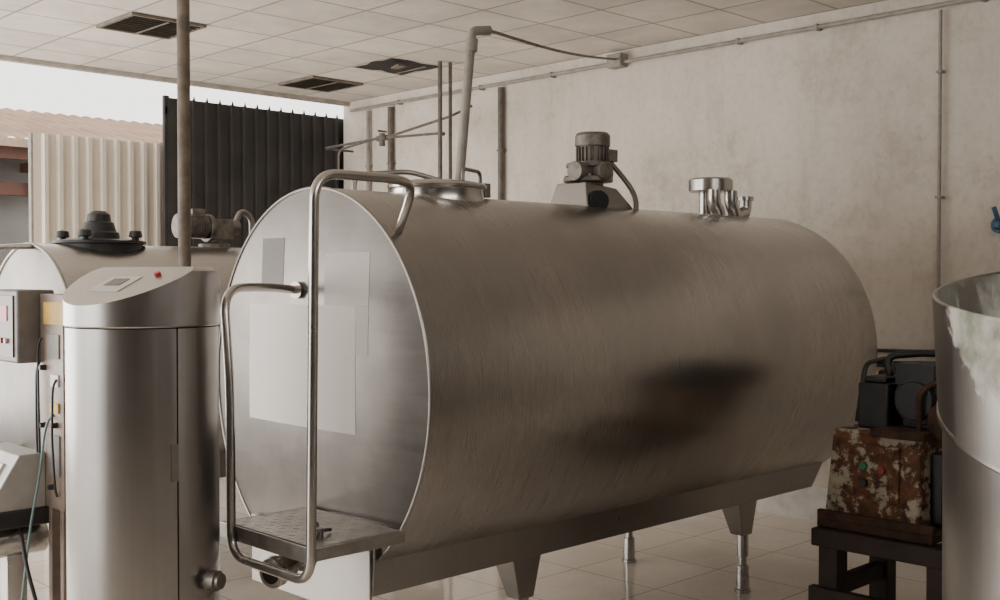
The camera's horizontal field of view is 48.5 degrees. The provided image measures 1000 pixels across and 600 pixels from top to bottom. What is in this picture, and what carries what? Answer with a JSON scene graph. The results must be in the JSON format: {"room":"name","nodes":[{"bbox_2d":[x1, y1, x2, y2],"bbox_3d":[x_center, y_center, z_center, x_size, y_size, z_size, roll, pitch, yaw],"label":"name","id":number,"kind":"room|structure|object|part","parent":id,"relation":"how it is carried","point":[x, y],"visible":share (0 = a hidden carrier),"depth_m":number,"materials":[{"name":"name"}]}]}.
{"room":"processing plant","nodes":[
{"label":"processing plant","id":0,"kind":"room"},
{"bbox_2d":[0,0,886,101],"bbox_3d":[-0.759,-2.003,3.826,10.300,0.120,12.600,-1,2,-44],"label":"ceiling","id":1,"kind":"structure","parent":0,"point":[253,44],"depth_m":8.44,"materials":[{"name":"tile"}]},
{"bbox_2d":[96,12,206,39],"bbox_3d":[-2.572,-2.014,8.187,0.580,0.029,0.580,-1,2,-44],"label":"ceiling vent","id":2,"kind":"object","parent":1,"relation":"in","point":[135,23],"visible":0.91,"depth_m":8.14,"materials":[{"name":"black metal"}]},
{"bbox_2d":[278,75,362,91],"bbox_3d":[-1.718,-2.063,10.635,0.580,0.029,0.580,-1,2,-44],"label":"ceiling vent","id":3,"kind":"object","parent":1,"relation":"in","point":[315,83],"visible":1,"depth_m":10.59,"materials":[{"name":"black metal"}]},
{"bbox_2d":[355,58,437,74],"bbox_3d":[-0.909,-2.031,9.797,0.590,0.059,0.570,-1,2,-44],"label":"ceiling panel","id":4,"kind":"object","parent":1,"relation":"attached to","point":[392,65],"visible":0.97,"depth_m":9.78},
{"bbox_2d":[0,477,938,599],"bbox_3d":[-0.918,1.703,3.919,10.100,0.100,12.850,-1,2,-44],"label":"floor","id":5,"kind":"structure","parent":0,"point":[695,557],"depth_m":6.57,"materials":[{"name":"tile"}]},
{"bbox_2d":[0,289,66,599],"bbox_3d":[-2.506,0.783,5.635,0.420,1.670,0.849,-1,2,-44],"label":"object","id":6,"kind":"object","parent":5,"relation":"on","point":[32,330],"visible":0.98,"depth_m":5.57,"materials":[{"name":"grey paint"}]},
{"bbox_2d":[0,442,45,511],"bbox_3d":[-2.572,0.908,5.678,0.298,0.280,0.500,-1,2,-44],"label":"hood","id":7,"kind":"object","parent":6,"relation":"attached to","point":[19,465],"depth_m":5.54,"materials":[{"name":"white plastic"}]},
{"bbox_2d":[0,506,48,530],"bbox_3d":[-2.545,1.083,5.687,0.310,0.090,0.490,-1,2,-44],"label":"tray","id":8,"kind":"object","parent":6,"relation":"attached to","point":[11,517],"depth_m":5.51,"materials":[{"name":"black rubber"}]},
{"bbox_2d":[0,209,254,477],"bbox_3d":[-1.746,0.493,7.314,3.275,2.184,1.379,-1,2,-44],"label":"tank","id":9,"kind":"object","parent":5,"relation":"on","point":[57,265],"visible":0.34,"depth_m":6.49,"materials":[{"name":"metal"}]},
{"bbox_3d":[-2.816,0.284,6.321,0.359,1.213,0.254,-1,2,-44],"label":"handrail","id":10,"kind":"part","parent":9,"relation":"part of","materials":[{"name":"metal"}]},
{"bbox_3d":[-2.623,-0.382,6.657,0.080,0.080,0.078,-1,2,-44],"label":"clamp knob","id":11,"kind":"part","parent":9,"relation":"part of","materials":[{"name":"black plastic"}]},
{"bbox_3d":[-2.406,-0.378,6.434,0.080,0.080,0.078,-1,2,-44],"label":"clamp knob","id":12,"kind":"part","parent":9,"relation":"part of","materials":[{"name":"black plastic"}]},
{"bbox_3d":[-2.403,-0.319,6.655,0.540,0.095,0.540,-1,2,-44],"label":"manhole lid","id":13,"kind":"part","parent":9,"relation":"part of","materials":[{"name":"black plastic"}]},
{"bbox_3d":[-2.183,-0.382,6.651,0.080,0.080,0.078,-1,2,-44],"label":"clamp knob","id":14,"kind":"part","parent":9,"relation":"part of","materials":[{"name":"black plastic"}]},
{"bbox_3d":[-1.909,-0.421,7.134,0.360,0.260,0.200,-1,2,-44],"label":"agitator motor","id":15,"kind":"part","parent":9,"relation":"part of","materials":[{"name":"metal"}]},
{"bbox_2d":[62,267,225,599],"bbox_3d":[-1.286,0.766,4.015,0.540,1.770,0.540,-1,1,-24],"label":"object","id":16,"kind":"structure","parent":5,"relation":"on","point":[142,343],"depth_m":3.79,"materials":[{"name":"silver metal"}]},
{"bbox_3d":[-1.356,-0.057,3.906,0.160,0.053,0.111,1,1,32],"label":"control panel","id":17,"kind":"part","parent":16,"relation":"part of","materials":[{"name":"white plastic"}]},
{"bbox_3d":[-1.329,0.847,3.815,0.427,1.496,0.115,0,1,12],"label":"panel","id":18,"kind":"part","parent":16,"relation":"part of","materials":[{"name":"metal"}]},
{"bbox_3d":[-1.119,0.560,3.813,0.027,0.130,0.015,-1,1,-40],"label":"door handle","id":19,"kind":"part","parent":16,"relation":"part of","materials":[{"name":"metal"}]},
{"bbox_3d":[-1.060,0.843,3.992,0.072,1.496,0.343,0,1,6],"label":"door","id":20,"kind":"part","parent":16,"relation":"part of","materials":[{"name":"metal"}]},
{"bbox_2d":[177,0,190,266],"bbox_3d":[-1.692,-0.185,5.954,0.160,3.595,0.160,-1,2,-44],"label":"support post","id":21,"kind":"object","parent":5,"relation":"on","point":[183,6],"visible":0.39,"depth_m":5.91,"materials":[{"name":"metal"}]},
{"bbox_2d":[162,95,343,247],"bbox_3d":[-2.362,-0.242,11.327,2.270,3.455,0.082,-1,2,-44],"label":"gate","id":22,"kind":"object","parent":5,"relation":"on","point":[243,157],"visible":0.39,"depth_m":11.08,"materials":[{"name":"black metal"}]},
{"bbox_3d":[-2.377,-0.235,11.342,2.270,3.440,0.040,-1,2,-44],"label":"gate frame","id":23,"kind":"part","parent":22,"relation":"part of","materials":[{"name":"black metal"}]},
{"bbox_2d":[325,61,472,178],"bbox_3d":[-1.026,-0.275,10.459,0.405,3.595,2.531,-1,1,-31],"label":"pipes","id":24,"kind":"object","parent":5,"relation":"on","point":[382,137],"visible":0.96,"depth_m":9.62,"materials":[{"name":"grey metal"}]},
{"bbox_2d":[219,131,876,599],"bbox_3d":[0.323,0.377,5.620,3.985,2.483,1.506,-1,2,-44],"label":"tank","id":25,"kind":"object","parent":5,"relation":"on","point":[434,374],"depth_m":4.68,"materials":[{"name":"metal"}]},
{"bbox_3d":[-0.709,0.259,4.213,0.545,1.440,0.734,-1,2,-44],"label":"ladder handrail","id":26,"kind":"part","parent":25,"relation":"part of","materials":[{"name":"metal"}]},
{"bbox_3d":[-0.648,0.835,4.003,0.036,0.033,0.148,0,1,12],"label":"loose valve handle","id":27,"kind":"part","parent":25,"relation":"part of","materials":[{"name":"silver metal"}]},
{"bbox_3d":[-0.464,-0.507,4.960,0.421,0.158,0.053,-1,1,-24],"label":"hinge arm","id":28,"kind":"part","parent":25,"relation":"part of","materials":[{"name":"metal"}]},
{"bbox_3d":[-0.283,-0.518,5.016,0.450,0.042,0.450,-1,2,-44],"label":"manhole lid","id":29,"kind":"part","parent":25,"relation":"part of","materials":[{"name":"metal"}]},
{"bbox_3d":[-0.128,-0.556,5.006,0.018,0.074,0.202,0,1,23],"label":"lid handle","id":30,"kind":"part","parent":25,"relation":"part of","materials":[{"name":"metal"}]},
{"bbox_3d":[0.074,1.218,4.926,0.178,0.190,0.134,-1,2,-44],"label":"leg","id":31,"kind":"part","parent":25,"relation":"part of","materials":[{"name":"metal"}]},
{"bbox_2d":[455,26,615,179],"bbox_3d":[0.425,-1.208,7.183,0.169,1.446,3.859,0,1,18],"label":"riser pipe","id":32,"kind":"object","parent":25,"relation":"attached to","point":[471,45],"visible":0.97,"depth_m":5.38,"materials":[{"name":"paint"}]},
{"bbox_3d":[0.492,-0.784,5.764,0.218,0.166,0.186,-1,2,-44],"label":"motor","id":33,"kind":"part","parent":25,"relation":"part of","materials":[{"name":"metal"}]},
{"bbox_3d":[1.314,1.194,6.132,0.178,0.190,0.134,-1,2,-44],"label":"leg","id":34,"kind":"part","parent":25,"relation":"part of","materials":[{"name":"metal"}]},
{"bbox_2d":[808,526,941,599],"bbox_3d":[1.954,1.358,5.283,0.650,0.535,0.710,-1,2,-44],"label":"stand","id":35,"kind":"object","parent":5,"relation":"on","point":[836,582],"visible":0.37,"depth_m":5.25,"materials":[{"name":"brown wood"}]},
{"bbox_3d":[1.594,1.400,5.317,0.100,0.450,0.100,-1,2,-44],"label":"leg","id":36,"kind":"part","parent":35,"relation":"part of","materials":[{"name":"brown wood"}]},
{"bbox_3d":[1.739,1.420,5.075,0.050,0.100,0.710,-1,2,-44],"label":"rail","id":37,"kind":"part","parent":35,"relation":"part of","materials":[{"name":"brown wood"}]},
{"bbox_3d":[1.774,1.371,5.491,0.400,0.080,0.060,-1,2,-44],"label":"rail","id":38,"kind":"part","parent":35,"relation":"part of","materials":[{"name":"brown wood"}]},
{"bbox_2d":[817,350,941,545],"bbox_3d":[1.972,0.662,5.302,0.600,0.846,0.668,-1,2,-44],"label":"machine","id":39,"kind":"object","parent":35,"relation":"on","point":[885,475],"visible":0.71,"depth_m":5.16,"materials":[{"name":"paint"}]},
{"bbox_3d":[1.725,0.807,5.196,0.011,0.260,0.300,-1,2,-44],"label":"plate","id":40,"kind":"part","parent":39,"relation":"part of","materials":[{"name":"paint"}]},
{"bbox_3d":[1.913,1.045,5.320,0.530,0.080,0.570,-1,2,-44],"label":"frame","id":41,"kind":"part","parent":39,"relation":"part of","materials":[{"name":"brown wood"}]},
{"bbox_3d":[2.039,0.446,5.257,0.360,0.300,0.230,-1,2,-44],"label":"motor","id":42,"kind":"part","parent":39,"relation":"part of","materials":[{"name":"black metal"}]},
{"bbox_3d":[2.119,0.862,5.190,0.350,0.330,0.060,-1,2,-44],"label":"panel","id":43,"kind":"part","parent":39,"relation":"part of","materials":[{"name":"grey metal"}]},
{"bbox_3d":[1.953,1.393,5.666,0.100,0.450,0.100,-1,2,-44],"label":"leg","id":44,"kind":"part","parent":35,"relation":"part of","materials":[{"name":"brown wood"}]},
{"bbox_3d":[1.964,1.407,4.938,0.100,0.450,0.100,-1,2,-44],"label":"leg","id":45,"kind":"part","parent":35,"relation":"part of","materials":[{"name":"brown wood"}]},
{"bbox_2d":[932,271,999,599],"bbox_3d":[2.018,0.769,2.985,1.606,1.805,1.606,-1,2,-44],"label":"tank","id":46,"kind":"object","parent":5,"relation":"on","point":[966,311],"visible":1,"depth_m":2.94,"materials":[{"name":"metal"}]},
{"bbox_2d":[344,0,999,487],"bbox_3d":[2.826,-0.166,7.419,0.200,3.697,12.700,-1,2,-44],"label":"wall","id":47,"kind":"structure","parent":0,"point":[831,132],"depth_m":7.91,"materials":[{"name":"paint"}]},
{"bbox_2d":[0,54,349,106],"bbox_3d":[-5.234,-2.082,8.283,10.100,0.180,0.070,-1,2,-44],"label":"trim","id":48,"kind":"structure","parent":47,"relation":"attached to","point":[7,58],"depth_m":10.27,"materials":[{"name":"white metal"}]},
{"bbox_2d":[365,111,372,190],"bbox_3d":[-1.360,-0.229,11.536,0.058,3.460,0.056,-1,2,-44],"label":"pipe","id":49,"kind":"object","parent":47,"relation":"attached to","point":[367,165],"visible":0.34,"depth_m":11.49,"materials":[{"name":"grey metal"}]},
{"bbox_2d":[387,107,395,191],"bbox_3d":[-1.106,-0.223,11.267,0.068,3.460,0.076,-1,2,-44],"label":"pipe","id":50,"kind":"object","parent":47,"relation":"attached to","point":[390,163],"visible":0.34,"depth_m":11.21,"materials":[{"name":"grey metal"}]},
{"bbox_2d":[496,87,506,199],"bbox_3d":[0.011,-0.201,10.121,0.066,3.460,0.072,-1,2,-44],"label":"pipe","id":51,"kind":"object","parent":47,"relation":"attached to","point":[500,149],"visible":0.34,"depth_m":10.07,"materials":[{"name":"grey metal"}]},
{"bbox_2d":[350,0,986,111],"bbox_3d":[2.753,-1.919,7.244,0.098,0.110,12.400,-1,2,-44],"label":"conduit","id":52,"kind":"object","parent":47,"relation":"attached to","point":[622,60],"visible":1,"depth_m":8.63,"materials":[{"name":"grey metal"}]},
{"bbox_2d":[755,485,941,542],"bbox_3d":[2.784,1.460,7.341,0.015,0.250,12.600,-1,2,-44],"label":"baseboard","id":53,"kind":"structure","parent":47,"relation":"attached to","point":[804,503],"depth_m":7.99,"materials":[{"name":"tile"}]},
{"bbox_2d":[877,349,935,366],"bbox_3d":[2.524,0.366,7.540,0.044,0.174,1.923,-1,2,-44],"label":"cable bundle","id":54,"kind":"object","parent":47,"relation":"attached to","point":[879,364],"visible":0.04,"depth_m":7.44,"materials":[{"name":"black rubber"}]},
{"bbox_2d":[935,10,945,288],"bbox_3d":[2.851,-0.658,7.196,0.058,2.430,0.040,-1,2,-44],"label":"pipe","id":55,"kind":"object","parent":47,"relation":"attached to","point":[939,71],"visible":0.68,"depth_m":7.17,"materials":[{"name":"metal"}]},
{"bbox_2d":[991,206,999,232],"bbox_3d":[3.096,-0.499,6.894,0.132,0.165,0.100,-1,2,-44],"label":"valve","id":56,"kind":"object","parent":47,"relation":"attached to","point":[995,224],"visible":1,"depth_m":6.87,"materials":[{"name":"blue paint"}]},
{"bbox_3d":[3.070,-0.534,6.872,0.068,0.094,0.035,-1,1,-30],"label":"valve handle","id":57,"kind":"part","parent":56,"relation":"part of","materials":[{"name":"blue paint"}]},
{"label":"outside","id":58,"kind":"structure","parent":0,"visible":0},
{"bbox_3d":[-10.287,1.420,19.216,24.000,0.100,22.150,-1,2,-44],"label":"ground","id":59,"kind":"structure","parent":58,"visible":0},
{"bbox_2d":[0,108,162,265],"bbox_3d":[-8.608,-0.646,12.786,15.500,4.285,3.650,-1,2,-44],"label":"building","id":60,"kind":"structure","parent":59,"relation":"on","point":[14,188],"depth_m":14.10,"materials":[{"name":"paint"}]},
{"bbox_2d":[28,133,162,245],"bbox_3d":[-3.603,0.006,10.542,1.670,3.030,0.105,-1,2,-44],"label":"corrugated fence","id":61,"kind":"object","parent":59,"relation":"on","point":[70,178],"visible":0.36,"depth_m":10.31,"materials":[{"name":"beige metal"}]},
{"bbox_3d":[-3.618,0.006,10.558,1.670,3.030,0.060,-1,2,-44],"label":"fence frame","id":62,"kind":"part","parent":61,"relation":"part of","materials":[{"name":"white metal"}]}
]}

